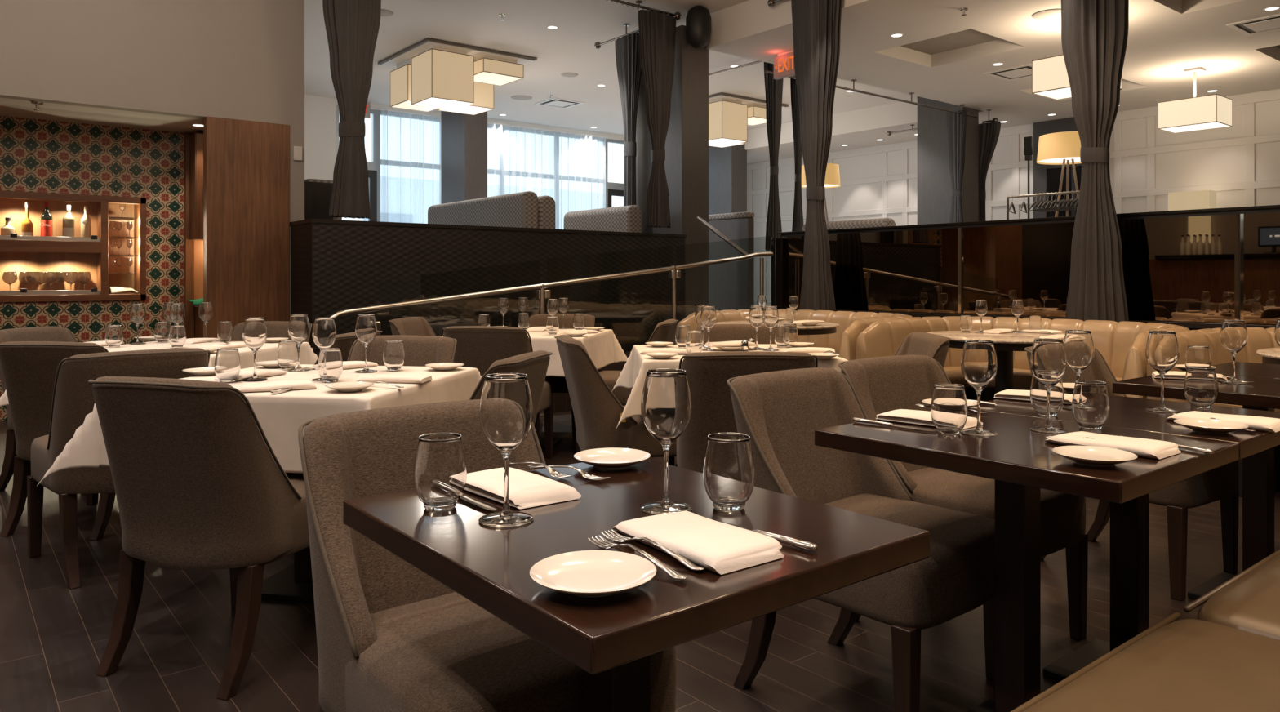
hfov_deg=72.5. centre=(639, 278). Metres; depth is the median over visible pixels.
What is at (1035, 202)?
hanger
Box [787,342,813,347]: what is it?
plate
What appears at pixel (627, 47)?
curtain
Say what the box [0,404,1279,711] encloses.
floor
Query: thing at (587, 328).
plate
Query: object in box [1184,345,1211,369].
tumbler
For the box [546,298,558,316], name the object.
wine glass
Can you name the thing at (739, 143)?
diffuser
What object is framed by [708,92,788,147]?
cluster
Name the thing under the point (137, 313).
bowl
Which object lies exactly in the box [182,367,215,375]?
plate
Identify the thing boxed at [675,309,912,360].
banquette
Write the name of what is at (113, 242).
bowl
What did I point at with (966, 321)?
tumbler
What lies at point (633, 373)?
tablecloth
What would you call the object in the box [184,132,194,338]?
niche
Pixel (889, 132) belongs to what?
curtain rod
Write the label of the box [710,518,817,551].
table knife
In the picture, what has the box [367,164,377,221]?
door
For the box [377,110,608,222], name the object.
window
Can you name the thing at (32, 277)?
bowl
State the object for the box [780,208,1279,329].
wall
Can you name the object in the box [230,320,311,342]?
dining chair
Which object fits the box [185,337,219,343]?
folded napkin
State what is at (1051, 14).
recessed light
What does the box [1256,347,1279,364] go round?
round table
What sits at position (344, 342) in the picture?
dining chair
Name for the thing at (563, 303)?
bowl
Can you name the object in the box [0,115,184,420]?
tiled wall
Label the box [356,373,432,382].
folded napkin
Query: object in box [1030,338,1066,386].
bowl
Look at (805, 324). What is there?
plate
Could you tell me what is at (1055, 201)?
hanger
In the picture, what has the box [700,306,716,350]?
wine glass
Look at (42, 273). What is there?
bowl
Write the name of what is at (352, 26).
curtain
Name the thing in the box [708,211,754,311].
glass panel
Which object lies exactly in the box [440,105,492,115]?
diffuser
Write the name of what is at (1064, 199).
hanger
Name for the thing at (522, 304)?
wine glass
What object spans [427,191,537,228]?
bench
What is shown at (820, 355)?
plate
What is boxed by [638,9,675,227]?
curtain
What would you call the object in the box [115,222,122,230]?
bowl
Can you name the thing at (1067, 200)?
hanger
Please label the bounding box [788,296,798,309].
bowl
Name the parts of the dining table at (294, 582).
plate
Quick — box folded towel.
[108,286,137,293]
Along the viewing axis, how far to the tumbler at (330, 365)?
3.04 m
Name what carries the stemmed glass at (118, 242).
on the display cabinet at (19, 253)
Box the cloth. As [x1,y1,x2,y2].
[186,297,203,305]
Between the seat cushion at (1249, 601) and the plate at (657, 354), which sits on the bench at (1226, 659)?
the seat cushion at (1249, 601)
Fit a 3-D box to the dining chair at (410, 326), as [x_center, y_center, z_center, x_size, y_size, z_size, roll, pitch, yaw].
[-1.344,0.695,5.998,0.646,0.850,0.526,0,0,10]
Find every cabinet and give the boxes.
[0,190,146,302]
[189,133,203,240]
[194,306,203,337]
[304,178,342,220]
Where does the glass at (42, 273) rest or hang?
in the display cabinet at (19, 253)
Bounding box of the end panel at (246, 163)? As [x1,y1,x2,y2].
[203,116,289,341]
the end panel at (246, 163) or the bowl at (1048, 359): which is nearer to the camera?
the bowl at (1048, 359)
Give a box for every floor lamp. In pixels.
[801,163,840,222]
[1036,131,1081,217]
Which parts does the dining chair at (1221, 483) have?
backrest, leg, leg, seat, leg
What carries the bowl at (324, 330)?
on the wine glass at (324, 330)
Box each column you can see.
[440,111,487,204]
[635,25,708,317]
[708,143,746,214]
[917,96,978,224]
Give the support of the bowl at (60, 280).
on the glass at (60, 280)
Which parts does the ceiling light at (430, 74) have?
lamp shade, shade trim, shade trim, lamp shade, plate, ceiling plate, shade trim, lamp shade, shade trim, lamp shade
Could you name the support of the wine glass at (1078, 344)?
on the dining table at (1130, 519)
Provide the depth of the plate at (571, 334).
5.46 m
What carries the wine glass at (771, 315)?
on the tablecloth at (633, 373)
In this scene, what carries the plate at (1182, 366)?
on the dining table at (1263, 393)
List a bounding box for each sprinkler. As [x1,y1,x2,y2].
[31,101,43,111]
[498,13,506,20]
[960,8,968,15]
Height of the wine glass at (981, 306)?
0.221 m
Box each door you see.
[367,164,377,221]
[608,185,623,207]
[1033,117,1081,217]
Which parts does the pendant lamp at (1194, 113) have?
stem, lamp shade, shade trim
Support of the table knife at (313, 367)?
on the tablecloth at (280, 415)
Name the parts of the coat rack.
hanging rail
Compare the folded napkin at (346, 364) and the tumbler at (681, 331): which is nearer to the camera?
the folded napkin at (346, 364)
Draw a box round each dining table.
[261,546,314,601]
[343,458,929,711]
[533,412,560,449]
[814,408,1238,711]
[969,390,1279,680]
[1112,370,1279,599]
[1211,361,1279,551]
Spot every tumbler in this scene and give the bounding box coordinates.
[105,324,123,346]
[154,321,169,342]
[168,324,186,347]
[214,347,240,382]
[217,321,233,342]
[276,339,297,369]
[317,347,342,382]
[382,340,404,370]
[413,432,466,511]
[477,314,489,325]
[517,313,529,329]
[546,316,559,334]
[573,313,584,329]
[675,324,690,347]
[684,330,702,353]
[702,432,755,511]
[773,324,790,346]
[783,323,797,342]
[786,307,795,320]
[930,383,968,435]
[959,315,972,332]
[1028,315,1041,329]
[1030,373,1064,416]
[1071,380,1110,429]
[1183,365,1218,408]
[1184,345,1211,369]
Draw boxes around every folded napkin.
[83,340,124,346]
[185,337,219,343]
[193,342,246,348]
[213,368,286,381]
[238,379,316,391]
[311,360,377,369]
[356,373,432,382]
[464,466,581,509]
[527,326,546,330]
[560,329,598,333]
[612,510,784,574]
[640,347,688,354]
[704,340,755,346]
[786,346,835,353]
[792,320,825,323]
[875,408,982,429]
[982,328,1015,333]
[993,389,1072,404]
[1021,328,1062,333]
[1040,333,1065,339]
[1044,431,1181,459]
[1151,370,1227,381]
[1165,410,1279,432]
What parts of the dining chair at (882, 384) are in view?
backrest, leg, seat, leg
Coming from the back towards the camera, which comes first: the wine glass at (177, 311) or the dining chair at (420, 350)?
the wine glass at (177, 311)
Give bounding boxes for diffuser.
[392,100,435,111]
[413,97,471,110]
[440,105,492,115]
[474,71,520,85]
[708,138,745,146]
[708,142,742,146]
[747,116,766,125]
[803,184,837,186]
[1035,87,1071,98]
[1039,156,1080,163]
[1162,122,1229,132]
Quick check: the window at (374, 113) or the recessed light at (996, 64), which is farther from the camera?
the window at (374, 113)
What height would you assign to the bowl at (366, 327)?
0.117 m
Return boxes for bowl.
[2,271,17,284]
[25,271,39,284]
[37,271,45,284]
[43,271,57,284]
[55,271,65,284]
[63,271,77,284]
[77,271,91,284]
[109,221,115,229]
[109,239,115,247]
[109,257,115,266]
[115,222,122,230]
[115,240,122,248]
[115,257,122,266]
[126,222,133,229]
[126,240,133,247]
[126,257,133,266]
[128,303,146,324]
[168,303,185,324]
[198,302,213,322]
[242,317,266,350]
[288,314,310,343]
[312,317,336,349]
[355,314,377,343]
[479,373,533,451]
[497,297,509,314]
[558,297,568,313]
[640,368,691,442]
[694,305,708,326]
[700,306,716,328]
[748,306,764,328]
[762,306,778,328]
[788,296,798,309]
[960,339,997,388]
[974,299,987,316]
[1011,299,1024,316]
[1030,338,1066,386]
[1062,329,1094,370]
[1145,330,1179,372]
[1219,320,1248,352]
[1274,319,1279,346]
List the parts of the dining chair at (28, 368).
leg, backrest, leg, leg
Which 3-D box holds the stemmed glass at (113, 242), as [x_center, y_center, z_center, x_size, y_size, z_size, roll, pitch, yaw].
[-4.511,-0.269,7.470,0.050,0.133,0.050,0,0,29]
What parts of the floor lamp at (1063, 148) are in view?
lamp shade, leg, leg, leg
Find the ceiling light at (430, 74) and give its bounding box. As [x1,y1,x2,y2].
[377,37,537,115]
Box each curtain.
[322,0,381,218]
[379,107,440,223]
[487,121,608,229]
[614,32,641,205]
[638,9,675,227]
[764,62,783,251]
[790,75,803,231]
[791,0,841,311]
[946,110,966,222]
[978,121,1000,221]
[1061,0,1128,322]
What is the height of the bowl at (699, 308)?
0.117 m
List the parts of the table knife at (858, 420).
handle, blade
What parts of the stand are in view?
lamp panel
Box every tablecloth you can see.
[0,340,317,406]
[35,364,481,487]
[441,328,627,376]
[611,344,848,427]
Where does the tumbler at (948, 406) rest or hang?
on the dining table at (1019, 458)
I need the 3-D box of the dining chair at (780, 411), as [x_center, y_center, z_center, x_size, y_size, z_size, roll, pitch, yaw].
[0.607,0.695,2.356,0.526,0.850,0.646,0,0,-42]
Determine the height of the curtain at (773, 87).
2.416 m
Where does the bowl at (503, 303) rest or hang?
on the wine glass at (503, 303)
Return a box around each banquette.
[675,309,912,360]
[856,315,1190,400]
[1146,327,1279,497]
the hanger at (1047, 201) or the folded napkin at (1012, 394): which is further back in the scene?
the hanger at (1047, 201)
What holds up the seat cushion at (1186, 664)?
on the bench at (1226, 659)
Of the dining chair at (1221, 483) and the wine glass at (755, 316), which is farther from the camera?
the wine glass at (755, 316)
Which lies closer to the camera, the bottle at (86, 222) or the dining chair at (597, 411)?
the dining chair at (597, 411)
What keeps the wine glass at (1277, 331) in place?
on the dining table at (1263, 393)
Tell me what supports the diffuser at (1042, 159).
attached to the floor lamp at (1063, 148)
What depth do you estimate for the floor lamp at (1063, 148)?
10.28 m
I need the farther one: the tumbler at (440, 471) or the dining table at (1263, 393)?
the dining table at (1263, 393)
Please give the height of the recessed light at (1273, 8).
0.006 m
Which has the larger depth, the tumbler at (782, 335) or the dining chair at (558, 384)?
the dining chair at (558, 384)
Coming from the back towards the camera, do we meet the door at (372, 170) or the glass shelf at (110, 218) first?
the door at (372, 170)
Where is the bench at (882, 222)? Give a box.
[802,217,895,231]
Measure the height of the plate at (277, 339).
0.020 m
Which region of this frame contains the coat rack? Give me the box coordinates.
[1006,191,1079,219]
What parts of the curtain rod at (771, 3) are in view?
rod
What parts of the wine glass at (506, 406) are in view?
stem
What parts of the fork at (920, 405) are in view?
handle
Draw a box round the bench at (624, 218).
[564,204,642,232]
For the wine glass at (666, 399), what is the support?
on the dining table at (613, 637)
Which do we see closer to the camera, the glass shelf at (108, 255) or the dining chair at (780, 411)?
the dining chair at (780, 411)
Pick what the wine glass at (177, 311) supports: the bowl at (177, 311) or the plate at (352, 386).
the bowl at (177, 311)
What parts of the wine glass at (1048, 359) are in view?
stem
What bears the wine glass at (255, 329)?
on the tablecloth at (280, 415)
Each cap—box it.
[289,218,686,237]
[778,204,1279,234]
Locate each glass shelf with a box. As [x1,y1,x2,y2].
[108,216,136,220]
[108,236,137,239]
[108,254,137,256]
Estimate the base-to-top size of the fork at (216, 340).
0.018 m
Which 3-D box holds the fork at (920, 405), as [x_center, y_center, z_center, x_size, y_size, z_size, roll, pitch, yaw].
[0.870,0.359,2.441,0.200,0.018,0.024,0,0,42]
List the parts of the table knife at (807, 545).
blade, handle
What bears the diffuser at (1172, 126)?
attached to the pendant lamp at (1194, 113)
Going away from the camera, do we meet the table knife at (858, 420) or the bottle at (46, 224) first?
the table knife at (858, 420)
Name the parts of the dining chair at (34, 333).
leg, backrest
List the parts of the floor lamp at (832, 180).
lamp shade, leg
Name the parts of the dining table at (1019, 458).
plate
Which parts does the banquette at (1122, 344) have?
seat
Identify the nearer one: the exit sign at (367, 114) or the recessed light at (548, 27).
the recessed light at (548, 27)
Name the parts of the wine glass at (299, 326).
stem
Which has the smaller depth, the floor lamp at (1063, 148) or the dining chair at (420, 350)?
the dining chair at (420, 350)
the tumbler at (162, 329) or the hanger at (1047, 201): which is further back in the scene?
the hanger at (1047, 201)
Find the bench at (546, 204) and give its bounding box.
[537,195,555,229]
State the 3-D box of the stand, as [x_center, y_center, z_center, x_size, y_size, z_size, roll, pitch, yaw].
[4.405,-0.534,9.813,0.464,2.100,0.534,0,0,-39]
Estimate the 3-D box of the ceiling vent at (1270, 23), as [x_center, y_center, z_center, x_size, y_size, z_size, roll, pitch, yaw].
[6.212,-2.501,8.580,0.600,0.018,0.600,0,0,-39]
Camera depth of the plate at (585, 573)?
1.06 m
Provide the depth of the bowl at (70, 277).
7.30 m
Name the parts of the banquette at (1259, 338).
seat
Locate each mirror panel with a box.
[782,227,960,313]
[961,213,1239,322]
[1240,212,1279,324]
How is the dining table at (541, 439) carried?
on the floor at (54, 637)
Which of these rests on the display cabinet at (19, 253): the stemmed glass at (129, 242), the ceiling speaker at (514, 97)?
the stemmed glass at (129, 242)
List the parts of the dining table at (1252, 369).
plate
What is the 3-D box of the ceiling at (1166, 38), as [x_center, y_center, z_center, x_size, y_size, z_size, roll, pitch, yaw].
[4.534,-2.695,10.652,7.320,0.370,16.950,0,0,-39]
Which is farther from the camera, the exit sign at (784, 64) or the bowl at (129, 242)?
the exit sign at (784, 64)
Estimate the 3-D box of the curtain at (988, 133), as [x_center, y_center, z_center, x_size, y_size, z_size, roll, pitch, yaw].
[5.163,-0.916,13.056,0.140,2.788,0.467,0,0,-40]
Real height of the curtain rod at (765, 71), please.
0.143 m
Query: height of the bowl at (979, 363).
0.117 m
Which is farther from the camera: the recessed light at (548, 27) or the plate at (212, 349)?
the recessed light at (548, 27)
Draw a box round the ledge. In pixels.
[778,307,1275,328]
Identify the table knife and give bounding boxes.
[270,386,292,393]
[295,366,315,370]
[460,493,497,510]
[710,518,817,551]
[853,417,935,431]
[966,399,1033,408]
[1120,435,1214,453]
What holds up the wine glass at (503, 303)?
on the tablecloth at (603, 348)
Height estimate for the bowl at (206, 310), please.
0.117 m
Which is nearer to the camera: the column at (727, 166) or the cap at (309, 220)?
the cap at (309, 220)
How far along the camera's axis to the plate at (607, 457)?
1.75 m
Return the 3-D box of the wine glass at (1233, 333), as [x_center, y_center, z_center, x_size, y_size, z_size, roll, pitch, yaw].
[2.106,0.258,3.096,0.083,0.221,0.083,0,0,2]
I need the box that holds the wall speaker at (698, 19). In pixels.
[685,5,711,48]
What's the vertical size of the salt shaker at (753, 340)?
0.054 m
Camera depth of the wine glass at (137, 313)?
4.83 m
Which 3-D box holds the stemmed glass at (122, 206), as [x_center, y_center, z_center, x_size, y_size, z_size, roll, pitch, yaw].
[-4.486,-0.590,7.567,0.050,0.133,0.050,0,0,11]
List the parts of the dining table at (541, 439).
plate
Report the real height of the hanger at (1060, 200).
0.190 m
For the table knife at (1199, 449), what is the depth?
1.86 m
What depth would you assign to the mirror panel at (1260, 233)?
5.67 m
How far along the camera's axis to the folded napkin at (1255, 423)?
2.17 m
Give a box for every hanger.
[1008,195,1015,213]
[1020,194,1026,213]
[1028,193,1043,212]
[1032,193,1047,212]
[1036,192,1050,212]
[1040,199,1054,211]
[1044,191,1058,211]
[1048,191,1062,211]
[1053,192,1066,211]
[1057,191,1071,210]
[1061,191,1075,210]
[1065,190,1077,209]
[1069,190,1078,208]
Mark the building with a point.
(616, 201)
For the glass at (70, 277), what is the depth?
7.30 m
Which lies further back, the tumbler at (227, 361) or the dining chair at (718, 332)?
the dining chair at (718, 332)
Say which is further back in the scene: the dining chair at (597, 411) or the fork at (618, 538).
the dining chair at (597, 411)
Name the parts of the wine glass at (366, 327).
stem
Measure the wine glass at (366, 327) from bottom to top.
0.221 m
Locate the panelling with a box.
[746,88,1279,302]
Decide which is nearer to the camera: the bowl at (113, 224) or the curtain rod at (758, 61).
the bowl at (113, 224)
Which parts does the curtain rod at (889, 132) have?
rod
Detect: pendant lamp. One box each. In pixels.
[1031,54,1121,100]
[1157,66,1232,133]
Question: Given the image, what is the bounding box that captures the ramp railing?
[328,216,773,416]
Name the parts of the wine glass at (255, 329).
stem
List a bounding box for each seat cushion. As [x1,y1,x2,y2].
[1022,618,1279,711]
[1196,554,1279,639]
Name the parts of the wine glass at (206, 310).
stem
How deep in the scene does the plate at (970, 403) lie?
2.48 m
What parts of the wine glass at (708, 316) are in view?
stem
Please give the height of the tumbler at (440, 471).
0.114 m
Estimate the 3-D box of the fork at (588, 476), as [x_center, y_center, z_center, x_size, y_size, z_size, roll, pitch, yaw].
[-0.139,0.359,1.639,0.200,0.018,0.024,0,0,37]
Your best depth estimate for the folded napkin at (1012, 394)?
2.65 m
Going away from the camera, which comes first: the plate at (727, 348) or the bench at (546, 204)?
the plate at (727, 348)
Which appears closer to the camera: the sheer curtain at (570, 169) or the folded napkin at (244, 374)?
the folded napkin at (244, 374)
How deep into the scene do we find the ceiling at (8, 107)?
6.89 m
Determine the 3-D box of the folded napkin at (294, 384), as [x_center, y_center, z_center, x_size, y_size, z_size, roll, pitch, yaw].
[-1.193,0.351,2.869,0.239,0.021,0.134,0,0,-24]
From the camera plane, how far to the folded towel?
7.51 m
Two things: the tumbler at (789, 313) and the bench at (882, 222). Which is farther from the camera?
the bench at (882, 222)
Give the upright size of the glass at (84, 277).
0.190 m
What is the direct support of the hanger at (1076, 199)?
hanging from the coat rack
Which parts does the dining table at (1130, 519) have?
plate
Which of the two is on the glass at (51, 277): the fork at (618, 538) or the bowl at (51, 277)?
the bowl at (51, 277)
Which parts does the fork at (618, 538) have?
handle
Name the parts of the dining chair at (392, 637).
backrest, seat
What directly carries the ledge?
attached to the wall at (1273, 210)
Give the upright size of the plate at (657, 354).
0.020 m
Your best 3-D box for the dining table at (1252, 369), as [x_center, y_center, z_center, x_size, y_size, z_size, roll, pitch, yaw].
[2.631,0.745,3.421,0.610,0.750,0.715,0,0,-39]
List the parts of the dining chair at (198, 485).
leg, backrest, leg, leg, seat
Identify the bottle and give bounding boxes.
[0,217,15,235]
[21,202,32,235]
[40,201,52,236]
[62,204,74,236]
[80,205,91,237]
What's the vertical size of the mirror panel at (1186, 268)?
0.720 m
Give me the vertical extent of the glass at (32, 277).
0.190 m
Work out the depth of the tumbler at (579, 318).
6.10 m
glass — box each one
[2,271,17,290]
[17,271,28,288]
[25,271,39,290]
[37,271,45,290]
[43,271,57,290]
[55,271,65,290]
[63,271,77,290]
[75,271,80,290]
[77,271,91,289]
[109,221,115,236]
[109,239,115,254]
[109,257,115,273]
[115,222,122,236]
[115,240,122,254]
[115,257,122,273]
[119,204,125,211]
[126,222,133,236]
[126,239,133,254]
[126,257,133,273]
[128,303,146,343]
[162,302,176,325]
[168,303,185,343]
[198,302,213,337]
[242,317,267,380]
[288,313,310,371]
[312,317,336,380]
[355,314,377,372]
[478,373,533,527]
[497,297,509,326]
[517,297,528,313]
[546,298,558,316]
[558,297,568,328]
[640,368,692,514]
[694,304,708,347]
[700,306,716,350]
[748,305,764,349]
[756,295,766,308]
[762,306,778,350]
[788,295,798,322]
[960,339,997,435]
[974,299,987,332]
[1011,299,1024,332]
[1029,337,1067,432]
[1062,329,1094,409]
[1145,330,1179,412]
[1219,320,1248,383]
[1273,318,1279,379]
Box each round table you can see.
[715,320,839,334]
[925,330,1065,399]
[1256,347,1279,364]
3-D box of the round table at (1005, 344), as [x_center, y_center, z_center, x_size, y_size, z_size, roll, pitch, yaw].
[2.377,0.745,5.700,1.022,0.751,1.022,0,0,-39]
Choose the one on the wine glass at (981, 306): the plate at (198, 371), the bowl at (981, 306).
the bowl at (981, 306)
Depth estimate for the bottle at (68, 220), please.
7.30 m
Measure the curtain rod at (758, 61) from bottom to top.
0.135 m
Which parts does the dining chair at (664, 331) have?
leg, seat, backrest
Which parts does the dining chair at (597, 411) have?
backrest, seat, leg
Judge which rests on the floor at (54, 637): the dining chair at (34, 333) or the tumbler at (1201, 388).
the dining chair at (34, 333)
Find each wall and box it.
[0,0,304,316]
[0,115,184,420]
[194,240,203,299]
[290,222,684,357]
[746,99,1279,295]
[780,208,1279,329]
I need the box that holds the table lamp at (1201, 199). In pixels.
[1168,190,1216,210]
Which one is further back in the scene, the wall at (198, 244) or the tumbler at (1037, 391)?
the wall at (198, 244)
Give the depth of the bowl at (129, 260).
7.53 m
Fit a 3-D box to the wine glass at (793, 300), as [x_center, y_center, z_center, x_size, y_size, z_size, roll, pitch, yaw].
[1.285,0.257,7.304,0.083,0.221,0.083,0,0,20]
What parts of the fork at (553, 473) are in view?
handle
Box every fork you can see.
[207,339,230,343]
[372,381,403,387]
[508,460,574,478]
[527,464,610,480]
[587,535,687,579]
[601,529,705,570]
[915,403,986,413]
[1210,417,1255,431]
[1222,375,1253,382]
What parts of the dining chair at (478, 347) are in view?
backrest, seat, leg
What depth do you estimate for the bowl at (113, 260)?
7.45 m
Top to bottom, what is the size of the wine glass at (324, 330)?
0.221 m
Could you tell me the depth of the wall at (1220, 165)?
13.04 m
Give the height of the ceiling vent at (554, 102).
0.018 m
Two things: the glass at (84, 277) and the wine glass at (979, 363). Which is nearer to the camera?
the wine glass at (979, 363)
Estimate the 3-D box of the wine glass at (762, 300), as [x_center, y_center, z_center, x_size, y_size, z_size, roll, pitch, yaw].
[1.042,0.257,7.472,0.083,0.221,0.083,0,0,-16]
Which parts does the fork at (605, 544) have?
handle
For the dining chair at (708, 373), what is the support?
on the floor at (54, 637)
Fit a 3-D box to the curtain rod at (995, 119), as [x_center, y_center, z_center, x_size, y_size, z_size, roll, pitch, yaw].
[5.215,-2.402,12.999,0.084,0.215,0.241,0,0,-39]
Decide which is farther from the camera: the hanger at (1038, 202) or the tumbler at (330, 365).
the hanger at (1038, 202)
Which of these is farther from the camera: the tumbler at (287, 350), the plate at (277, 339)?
the plate at (277, 339)
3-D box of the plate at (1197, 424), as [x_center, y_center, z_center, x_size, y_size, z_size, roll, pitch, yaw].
[1.378,0.359,2.108,0.152,0.020,0.152,0,0,-39]
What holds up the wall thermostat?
attached to the wall at (239, 60)
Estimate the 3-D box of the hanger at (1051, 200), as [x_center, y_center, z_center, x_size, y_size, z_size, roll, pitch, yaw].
[4.273,-0.800,9.058,0.024,0.190,0.426,0,0,43]
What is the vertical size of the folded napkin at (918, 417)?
0.021 m
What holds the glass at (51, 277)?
in the display cabinet at (19, 253)
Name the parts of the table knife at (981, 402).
handle, blade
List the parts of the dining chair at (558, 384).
seat, backrest, leg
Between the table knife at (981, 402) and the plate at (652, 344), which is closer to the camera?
the table knife at (981, 402)
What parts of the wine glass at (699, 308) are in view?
stem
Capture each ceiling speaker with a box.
[511,95,532,100]
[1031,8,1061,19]
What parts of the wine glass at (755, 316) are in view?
stem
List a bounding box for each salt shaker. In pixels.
[741,339,748,351]
[748,338,755,349]
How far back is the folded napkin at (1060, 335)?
5.31 m
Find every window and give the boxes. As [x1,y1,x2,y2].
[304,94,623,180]
[336,105,377,165]
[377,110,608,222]
[608,138,623,186]
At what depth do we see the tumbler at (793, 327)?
4.71 m
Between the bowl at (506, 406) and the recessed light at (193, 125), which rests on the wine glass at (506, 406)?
the bowl at (506, 406)
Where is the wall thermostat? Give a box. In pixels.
[293,146,302,160]
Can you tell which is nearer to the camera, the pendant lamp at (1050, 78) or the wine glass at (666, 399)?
the wine glass at (666, 399)
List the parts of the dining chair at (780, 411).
leg, backrest, leg, seat, leg, leg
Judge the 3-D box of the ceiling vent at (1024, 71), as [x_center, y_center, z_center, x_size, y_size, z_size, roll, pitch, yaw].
[4.609,-2.501,10.627,0.600,0.018,0.600,0,0,-39]
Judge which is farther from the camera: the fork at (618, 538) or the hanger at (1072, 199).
the hanger at (1072, 199)
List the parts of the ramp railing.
post, handrail, post, stair handrail, post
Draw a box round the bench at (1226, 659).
[1009,549,1279,711]
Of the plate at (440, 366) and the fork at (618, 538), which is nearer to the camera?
the fork at (618, 538)
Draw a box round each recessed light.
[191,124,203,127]
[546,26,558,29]
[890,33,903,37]
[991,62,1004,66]
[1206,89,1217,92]
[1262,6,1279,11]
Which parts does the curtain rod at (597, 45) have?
rod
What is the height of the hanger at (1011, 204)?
0.190 m
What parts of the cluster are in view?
lamp shade, shade trim, plate, ceiling plate, shade trim, lamp shade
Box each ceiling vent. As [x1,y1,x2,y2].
[533,97,585,108]
[982,63,1031,80]
[1226,13,1279,35]
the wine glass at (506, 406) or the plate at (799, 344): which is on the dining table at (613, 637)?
the wine glass at (506, 406)
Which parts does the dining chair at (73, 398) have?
leg, seat, leg, backrest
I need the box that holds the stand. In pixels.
[1023,136,1033,218]
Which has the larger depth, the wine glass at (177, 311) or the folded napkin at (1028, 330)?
the folded napkin at (1028, 330)
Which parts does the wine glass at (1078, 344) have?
stem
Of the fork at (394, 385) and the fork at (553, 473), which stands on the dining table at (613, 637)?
the fork at (553, 473)
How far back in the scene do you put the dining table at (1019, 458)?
2.01 m
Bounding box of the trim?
[771,237,782,309]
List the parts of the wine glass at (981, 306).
stem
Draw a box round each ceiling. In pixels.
[0,97,203,133]
[304,0,917,135]
[706,0,1279,164]
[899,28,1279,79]
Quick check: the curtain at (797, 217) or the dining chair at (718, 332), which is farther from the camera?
the curtain at (797, 217)
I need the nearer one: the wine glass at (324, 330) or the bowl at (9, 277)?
the wine glass at (324, 330)
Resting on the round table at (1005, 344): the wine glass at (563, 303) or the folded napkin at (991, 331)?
the folded napkin at (991, 331)
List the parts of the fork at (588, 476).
handle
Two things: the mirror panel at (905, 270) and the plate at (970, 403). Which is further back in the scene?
the mirror panel at (905, 270)
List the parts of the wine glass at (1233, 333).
stem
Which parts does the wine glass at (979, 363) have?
stem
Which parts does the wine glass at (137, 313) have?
stem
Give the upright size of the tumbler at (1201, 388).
0.114 m
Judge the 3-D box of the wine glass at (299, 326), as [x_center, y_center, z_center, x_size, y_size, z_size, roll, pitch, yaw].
[-1.343,0.251,3.440,0.083,0.221,0.083,0,0,29]
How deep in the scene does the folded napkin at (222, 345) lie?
4.53 m
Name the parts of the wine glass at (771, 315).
stem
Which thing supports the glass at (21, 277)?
in the display cabinet at (19, 253)
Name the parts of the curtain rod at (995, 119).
rod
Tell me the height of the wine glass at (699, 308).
0.221 m
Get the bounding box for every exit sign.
[364,102,370,118]
[773,50,795,79]
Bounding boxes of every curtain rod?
[594,23,639,48]
[605,0,681,20]
[708,60,762,75]
[764,70,977,117]
[767,0,783,7]
[886,124,917,135]
[982,109,998,123]
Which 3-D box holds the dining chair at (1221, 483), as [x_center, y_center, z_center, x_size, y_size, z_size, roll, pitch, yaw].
[1.907,0.695,3.411,0.526,0.850,0.646,0,0,-37]
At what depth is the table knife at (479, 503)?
1.42 m
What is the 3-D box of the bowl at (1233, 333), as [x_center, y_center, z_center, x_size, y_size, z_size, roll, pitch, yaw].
[2.106,0.207,3.096,0.082,0.117,0.082,0,0,-39]
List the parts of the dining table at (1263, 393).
plate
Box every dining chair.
[0,326,86,495]
[0,341,115,540]
[26,347,210,589]
[88,376,310,699]
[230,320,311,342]
[297,399,679,711]
[314,329,382,364]
[347,335,457,366]
[388,316,435,336]
[442,325,553,457]
[469,350,552,433]
[528,313,595,438]
[554,334,676,466]
[575,319,678,453]
[675,351,817,473]
[695,324,776,344]
[726,367,995,711]
[838,354,1088,679]
[893,332,951,368]
[1024,346,1239,600]
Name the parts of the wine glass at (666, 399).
stem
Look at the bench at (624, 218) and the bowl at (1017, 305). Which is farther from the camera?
the bench at (624, 218)
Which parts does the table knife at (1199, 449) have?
handle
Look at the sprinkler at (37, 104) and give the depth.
6.34 m
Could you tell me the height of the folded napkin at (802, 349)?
0.021 m
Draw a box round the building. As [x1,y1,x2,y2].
[342,176,623,222]
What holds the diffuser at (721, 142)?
attached to the cluster
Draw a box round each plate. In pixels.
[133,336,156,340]
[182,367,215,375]
[198,347,220,353]
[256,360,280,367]
[266,337,288,342]
[324,381,373,391]
[425,362,463,370]
[529,550,656,596]
[564,332,587,336]
[573,447,650,468]
[582,327,604,330]
[644,351,678,358]
[645,342,673,346]
[715,346,742,350]
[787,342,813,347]
[800,323,818,325]
[808,352,839,359]
[921,398,977,408]
[1052,445,1137,466]
[1062,382,1075,392]
[1173,364,1216,371]
[1173,417,1248,434]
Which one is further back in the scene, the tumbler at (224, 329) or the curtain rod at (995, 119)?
the curtain rod at (995, 119)
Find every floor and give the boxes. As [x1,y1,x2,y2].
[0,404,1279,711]
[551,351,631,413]
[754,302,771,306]
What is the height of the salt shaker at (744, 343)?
0.054 m
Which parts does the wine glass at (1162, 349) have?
stem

